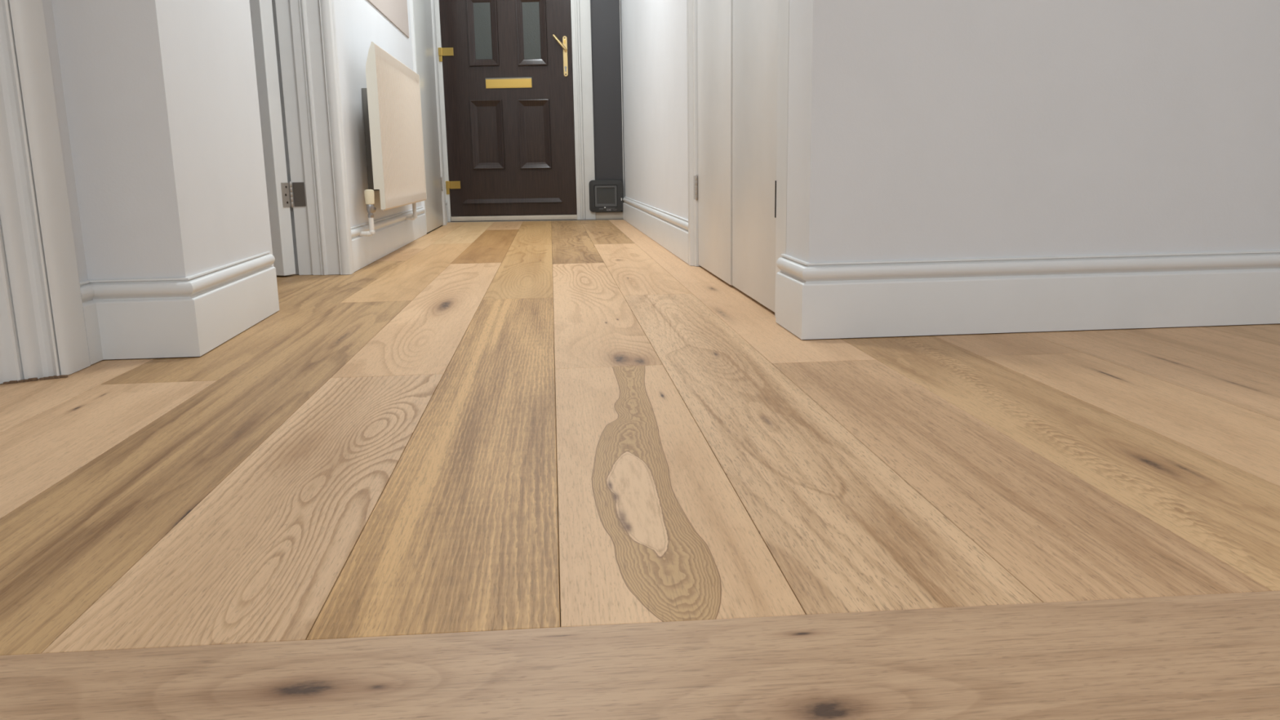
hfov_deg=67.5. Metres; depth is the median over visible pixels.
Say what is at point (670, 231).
baseboard
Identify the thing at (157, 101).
wall
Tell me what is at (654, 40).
wall
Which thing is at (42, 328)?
trim
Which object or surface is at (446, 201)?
baseboard
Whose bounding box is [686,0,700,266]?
trim
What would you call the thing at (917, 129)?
wall
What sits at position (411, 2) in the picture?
trim
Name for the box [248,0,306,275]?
door
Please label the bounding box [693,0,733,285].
door
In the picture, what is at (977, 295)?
baseboard
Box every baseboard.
[79,251,279,364]
[351,206,426,271]
[445,200,448,222]
[622,196,688,263]
[775,250,1279,339]
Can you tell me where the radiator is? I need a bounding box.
[359,41,426,236]
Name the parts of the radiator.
plate, panel, plate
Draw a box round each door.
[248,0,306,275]
[412,0,443,232]
[438,0,577,216]
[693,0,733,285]
[732,0,777,312]
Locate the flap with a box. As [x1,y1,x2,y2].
[588,179,623,212]
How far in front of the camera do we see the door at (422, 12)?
6.17 m
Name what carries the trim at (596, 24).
attached to the wall
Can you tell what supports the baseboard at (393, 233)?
attached to the wall at (157, 101)
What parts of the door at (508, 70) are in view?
panel moulding, glass pane, panel moulding, hinge rod, letter plate, moulding, panel moulding, glass pane, panel moulding, handle lever, handle plate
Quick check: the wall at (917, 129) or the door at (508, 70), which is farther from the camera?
the door at (508, 70)
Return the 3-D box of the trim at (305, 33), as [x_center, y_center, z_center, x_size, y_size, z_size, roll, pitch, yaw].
[-1.233,-1.338,3.460,0.235,2.059,0.096,-2,11,-5]
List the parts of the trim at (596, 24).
sill, sidelight panel, sill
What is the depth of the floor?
1.08 m
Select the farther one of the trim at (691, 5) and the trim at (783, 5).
the trim at (691, 5)
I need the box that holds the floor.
[0,219,1279,719]
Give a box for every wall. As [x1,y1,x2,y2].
[41,0,421,281]
[620,0,688,219]
[786,0,1279,262]
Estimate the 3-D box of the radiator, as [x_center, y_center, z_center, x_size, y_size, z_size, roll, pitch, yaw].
[-1.152,-1.001,4.454,0.114,0.757,1.378,-2,11,-5]
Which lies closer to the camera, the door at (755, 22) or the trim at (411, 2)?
the door at (755, 22)
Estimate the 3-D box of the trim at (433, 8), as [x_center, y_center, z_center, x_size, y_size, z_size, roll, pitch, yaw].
[-1.425,-1.965,6.647,0.046,2.039,0.132,-2,11,-5]
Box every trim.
[0,0,90,383]
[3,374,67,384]
[271,0,354,275]
[408,0,426,234]
[431,0,446,225]
[434,0,624,222]
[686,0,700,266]
[774,0,789,316]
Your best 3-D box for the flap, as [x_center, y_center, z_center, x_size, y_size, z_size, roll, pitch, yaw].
[-0.251,-1.219,7.122,0.252,0.235,0.030,-1,11,2]
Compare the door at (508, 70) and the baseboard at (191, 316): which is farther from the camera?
the door at (508, 70)
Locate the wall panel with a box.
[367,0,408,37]

